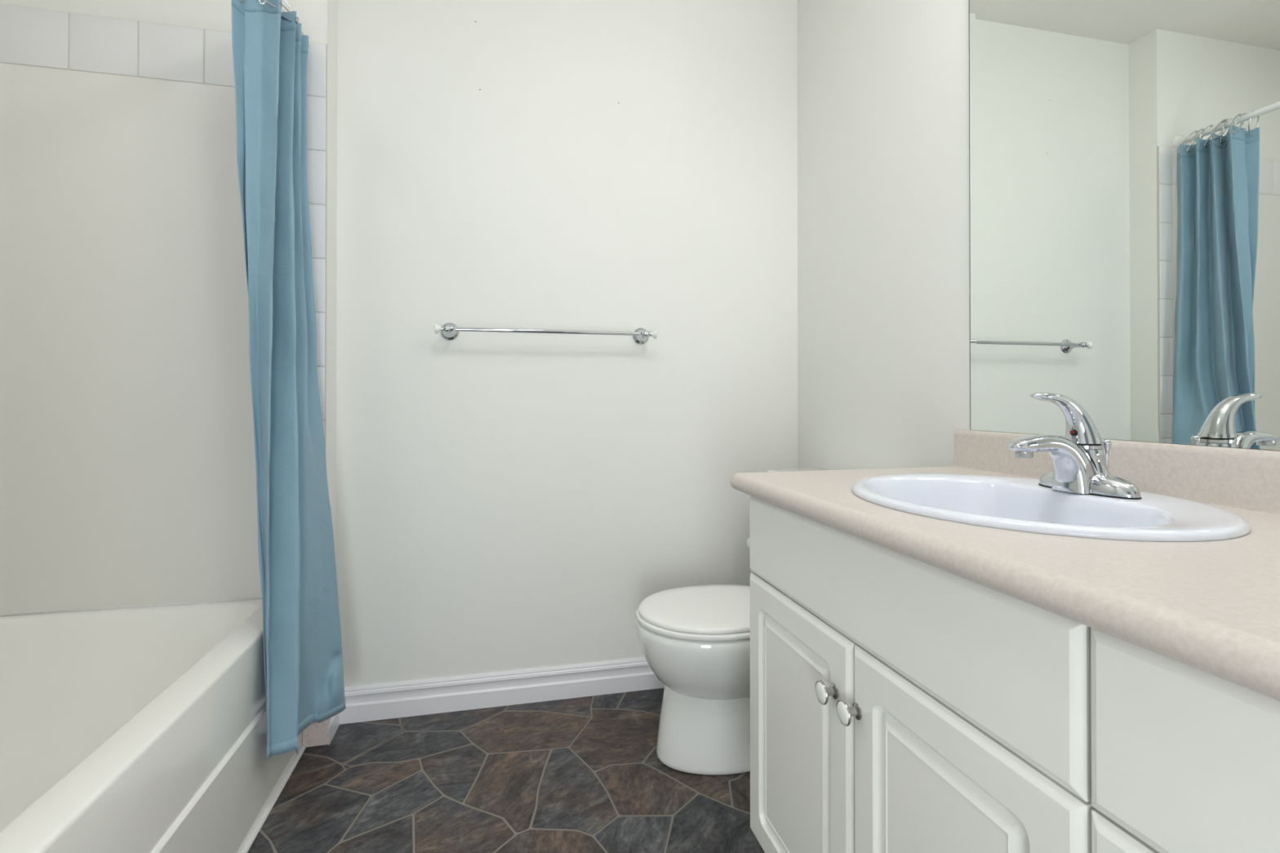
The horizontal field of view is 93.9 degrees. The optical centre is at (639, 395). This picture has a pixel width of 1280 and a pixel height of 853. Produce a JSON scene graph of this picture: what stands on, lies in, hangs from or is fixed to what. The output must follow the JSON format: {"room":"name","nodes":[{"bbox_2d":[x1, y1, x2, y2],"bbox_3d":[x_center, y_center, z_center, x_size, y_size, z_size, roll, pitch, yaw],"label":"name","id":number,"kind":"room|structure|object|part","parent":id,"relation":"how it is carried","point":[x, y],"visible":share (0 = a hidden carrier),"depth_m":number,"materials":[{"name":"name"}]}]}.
{"room":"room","nodes":[
{"label":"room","id":0,"kind":"room"},
{"bbox_2d":[0,0,337,565],"bbox_3d":[-1.376,-0.242,1.706,0.937,2.464,0.210,0,0,-13],"label":"wall","id":1,"kind":"structure","parent":0,"point":[317,19],"depth_m":1.71,"materials":[{"name":"paint"}]},
{"bbox_2d":[0,62,262,616],"bbox_3d":[-1.165,-0.146,0.866,0.768,1.416,1.520,0,0,-13],"label":"tub surround","id":2,"kind":"object","parent":1,"relation":"attached to","point":[128,473],"visible":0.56,"depth_m":1.59,"materials":[{"name":"white plastic"}]},
{"bbox_2d":[0,4,325,438],"bbox_3d":[-1.303,-0.059,1.609,0.834,1.885,0.008,0,0,-13],"label":"tiles","id":3,"kind":"structure","parent":1,"relation":"attached to","point":[33,37],"depth_m":1.61,"materials":[{"name":"white tile"}]},
{"bbox_2d":[0,4,327,616],"bbox_3d":[-1.303,-0.059,1.611,0.837,1.887,0.007,0,0,-13],"label":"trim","id":4,"kind":"structure","parent":1,"relation":"attached to","point":[325,204],"depth_m":1.70,"materials":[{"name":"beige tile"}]},
{"bbox_2d":[240,745,306,852],"bbox_3d":[-0.772,0.983,0.939,0.013,0.013,1.518,0,0,-13],"label":"trim","id":5,"kind":"structure","parent":1,"relation":"attached to","point":[272,802],"depth_m":1.44,"materials":[{"name":"white"}]},
{"bbox_2d":[302,718,329,746],"bbox_3d":[-0.915,0.938,1.691,0.068,0.103,0.013,0,0,-13],"label":"baseboard","id":6,"kind":"structure","parent":1,"relation":"attached to","point":[316,734],"depth_m":1.69,"materials":[{"name":"paint"}]},
{"bbox_2d":[328,713,339,745],"bbox_3d":[-0.899,0.938,1.750,0.015,0.103,0.126,0,0,-13],"label":"baseboard","id":7,"kind":"structure","parent":1,"relation":"attached to","point":[334,725],"depth_m":1.73,"materials":[{"name":"white wood"}]},
{"bbox_3d":[-0.832,-1.031,0.942,0.060,0.060,1.530,0,0,-13],"label":"shower rod","id":8,"kind":"object","parent":1,"relation":"attached to","visible":0},
{"bbox_2d":[264,0,275,7],"bbox_3d":[-0.932,-1.005,1.486,0.076,0.082,0.006,0,0,-13],"label":"curtain ring","id":9,"kind":"object","parent":8,"relation":"hanging from","point":[268,2],"visible":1,"depth_m":1.49,"materials":[{"name":"silver metal"}]},
{"bbox_2d":[280,0,293,22],"bbox_3d":[-0.931,-1.002,1.531,0.099,0.089,0.006,0,0,-13],"label":"curtain ring","id":10,"kind":"object","parent":8,"relation":"hanging from","point":[287,3],"visible":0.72,"depth_m":1.54,"materials":[{"name":"silver metal"}]},
{"bbox_2d":[231,0,346,759],"bbox_3d":[-0.878,-0.085,1.516,0.202,1.848,0.323,0,0,7],"label":"shower curtain","id":11,"kind":"object","parent":8,"relation":"hanging from","point":[302,637],"visible":1,"depth_m":1.49,"materials":[{"name":"blue fabric"}]},
{"bbox_2d":[247,688,764,852],"bbox_3d":[-0.248,1.007,0.438,2.566,0.050,3.176,0,0,-13],"label":"floor","id":12,"kind":"structure","parent":0,"point":[580,775],"depth_m":1.50,"materials":[{"name":"brown tile"}]},
{"bbox_2d":[0,599,302,852],"bbox_3d":[-1.157,0.771,0.857,0.779,0.421,1.526,0,0,-13],"label":"bathtub","id":13,"kind":"object","parent":12,"relation":"on","point":[131,730],"visible":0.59,"depth_m":1.35,"materials":[{"name":"white ceramic"}]},
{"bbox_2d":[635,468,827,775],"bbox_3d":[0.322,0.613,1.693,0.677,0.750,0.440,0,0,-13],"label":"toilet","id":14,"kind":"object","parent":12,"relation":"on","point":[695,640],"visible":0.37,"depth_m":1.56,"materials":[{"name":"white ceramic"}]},
{"bbox_3d":[0.208,0.606,1.666,0.443,0.017,0.359,0,0,-13],"label":"seat","id":15,"kind":"part","parent":14,"relation":"part of","materials":[{"name":"white plastic"}]},
{"bbox_3d":[0.213,0.716,1.667,0.452,0.202,0.351,0,0,-13],"label":"bowl","id":16,"kind":"part","parent":14,"relation":"part of","materials":[{"name":"white ceramic"}]},
{"bbox_3d":[0.211,0.588,1.667,0.436,0.018,0.351,0,0,-13],"label":"lid","id":17,"kind":"part","parent":14,"relation":"part of","materials":[{"name":"white plastic"}]},
{"bbox_3d":[0.549,0.256,1.747,0.210,0.036,0.440,0,0,-13],"label":"tank lid","id":18,"kind":"part","parent":14,"relation":"part of","materials":[{"name":"white ceramic"}]},
{"bbox_2d":[749,495,1279,852],"bbox_3d":[0.606,0.591,0.716,0.574,0.786,1.169,0,0,-13],"label":"vanity cabinet","id":19,"kind":"object","parent":12,"relation":"on","point":[900,703],"visible":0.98,"depth_m":0.65,"materials":[{"name":"white wood"}]},
{"bbox_2d":[746,536,750,548],"bbox_3d":[0.332,0.319,1.290,0.193,0.049,0.070,0,0,-13],"label":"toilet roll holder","id":20,"kind":"object","parent":19,"relation":"attached to","point":[748,538],"visible":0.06,"depth_m":1.29,"materials":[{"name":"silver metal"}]},
{"bbox_3d":[0.272,0.624,1.048,0.018,0.524,0.368,0,0,-13],"label":"door","id":21,"kind":"part","parent":19,"relation":"part of","materials":[{"name":"white wood"}]},
{"bbox_3d":[0.283,0.448,0.903,0.024,0.034,0.034,0,0,-13],"label":"knob","id":22,"kind":"part","parent":19,"relation":"part of","materials":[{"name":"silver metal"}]},
{"bbox_3d":[0.297,0.448,0.845,0.024,0.034,0.034,0,0,-13],"label":"knob","id":23,"kind":"part","parent":19,"relation":"part of","materials":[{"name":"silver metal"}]},
{"bbox_3d":[0.312,0.280,0.877,0.018,0.158,0.724,0,0,-13],"label":"false drawer","id":24,"kind":"part","parent":19,"relation":"part of","materials":[{"name":"white wood"}]},
{"bbox_3d":[0.353,0.622,0.694,0.018,0.524,0.353,0,0,-13],"label":"door","id":25,"kind":"part","parent":19,"relation":"part of","materials":[{"name":"white wood"}]},
{"bbox_2d":[730,429,1279,701],"bbox_3d":[0.607,0.137,0.729,0.570,0.121,1.228,0,0,-13],"label":"countertop","id":26,"kind":"structure","parent":19,"relation":"on","point":[1211,607],"depth_m":0.63,"materials":[{"name":"beige laminate"}]},
{"bbox_2d":[852,473,1251,542],"bbox_3d":[0.576,0.228,0.917,0.452,0.154,0.524,0,0,-13],"label":"sink","id":27,"kind":"object","parent":26,"relation":"in","point":[1017,504],"visible":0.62,"depth_m":0.88,"materials":[{"name":"white ceramic"}]},
{"bbox_2d":[1007,392,1142,499],"bbox_3d":[0.666,0.074,0.958,0.176,0.156,0.146,0,0,14],"label":"faucet","id":28,"kind":"object","parent":26,"relation":"on","point":[1080,464],"visible":1,"depth_m":0.92,"materials":[{"name":"silver metal"}]},
{"bbox_3d":[0.636,0.106,0.932,0.143,0.089,0.062,0,0,-13],"label":"spout","id":29,"kind":"part","parent":28,"relation":"part of","materials":[{"name":"silver metal"}]},
{"bbox_3d":[0.665,0.036,0.939,0.122,0.079,0.047,0,0,-13],"label":"lever","id":30,"kind":"part","parent":28,"relation":"part of","materials":[{"name":"silver metal"}]},
{"bbox_3d":[0.707,0.135,0.948,0.057,0.029,0.159,0,0,-13],"label":"plate","id":31,"kind":"part","parent":28,"relation":"part of","materials":[{"name":"silver metal"}]},
{"bbox_3d":[0.747,0.102,0.957,0.012,0.061,0.012,0,0,-13],"label":"drain lift rod","id":32,"kind":"part","parent":28,"relation":"part of","materials":[{"name":"silver metal"}]},
{"bbox_3d":[0.440,0.620,0.319,0.018,0.524,0.410,0,0,-13],"label":"door","id":33,"kind":"part","parent":19,"relation":"part of","materials":[{"name":"white wood"}]},
{"bbox_3d":[0.440,0.277,0.321,0.018,0.158,0.410,0,0,-13],"label":"drawer","id":34,"kind":"part","parent":19,"relation":"part of","materials":[{"name":"white wood"}]},
{"bbox_2d":[336,0,797,687],"bbox_3d":[-0.148,-0.241,2.046,1.649,2.464,0.101,0,0,-13],"label":"wall","id":35,"kind":"structure","parent":0,"point":[506,501],"depth_m":1.96,"materials":[{"name":"paint"}]},
{"bbox_2d":[339,657,664,724],"bbox_3d":[-0.174,0.939,1.975,1.529,0.103,0.015,0,0,-13],"label":"baseboard","id":36,"kind":"structure","parent":35,"relation":"attached to","point":[366,703],"depth_m":1.90,"materials":[{"name":"white wood"}]},
{"bbox_2d":[434,322,657,344],"bbox_3d":[-0.289,-0.201,1.918,0.695,0.056,0.086,0,0,-13],"label":"towel bar","id":37,"kind":"object","parent":35,"relation":"attached to","point":[449,331],"visible":1,"depth_m":1.89,"materials":[{"name":"silver metal"}]},
{"bbox_3d":[-0.613,-0.201,1.815,0.019,0.031,0.031,0,0,-13],"label":"knob","id":38,"kind":"part","parent":37,"relation":"part of","materials":[{"name":"silver metal"}]},
{"bbox_3d":[-0.592,-0.201,1.850,0.056,0.056,0.082,0,0,-13],"label":"post","id":39,"kind":"part","parent":37,"relation":"part of","materials":[{"name":"silver metal"}]},
{"bbox_3d":[-0.283,-0.201,1.891,0.576,0.012,0.012,0,0,-13],"label":"rail","id":40,"kind":"part","parent":37,"relation":"part of","materials":[{"name":"silver metal"}]},
{"bbox_3d":[0.012,-0.200,1.990,0.056,0.056,0.082,0,0,-13],"label":"post","id":41,"kind":"part","parent":37,"relation":"part of","materials":[{"name":"silver metal"}]},
{"bbox_3d":[0.046,-0.200,1.967,0.019,0.031,0.031,0,0,-13],"label":"knob","id":42,"kind":"part","parent":37,"relation":"part of","materials":[{"name":"silver metal"}]},
{"bbox_2d":[797,0,969,470],"bbox_3d":[0.964,-0.248,0.673,0.100,2.464,3.076,0,0,-13],"label":"wall","id":43,"kind":"structure","parent":0,"point":[883,233],"depth_m":1.69,"materials":[{"name":"paint"}]},
{"bbox_2d":[952,429,1279,515],"bbox_3d":[0.873,0.120,0.790,0.024,0.087,1.228,0,0,-13],"label":"backsplash","id":44,"kind":"structure","parent":43,"relation":"attached to","point":[1242,479],"depth_m":0.93,"materials":[{"name":"beige laminate"}]},
{"bbox_2d":[968,0,1279,450],"bbox_3d":[0.893,-0.463,0.750,0.005,1.078,1.258,0,0,-13],"label":"wall mirror","id":45,"kind":"object","parent":43,"relation":"attached to","point":[1124,155],"visible":1,"depth_m":1.02,"materials":[{"name":"silver mirror"}]}
]}

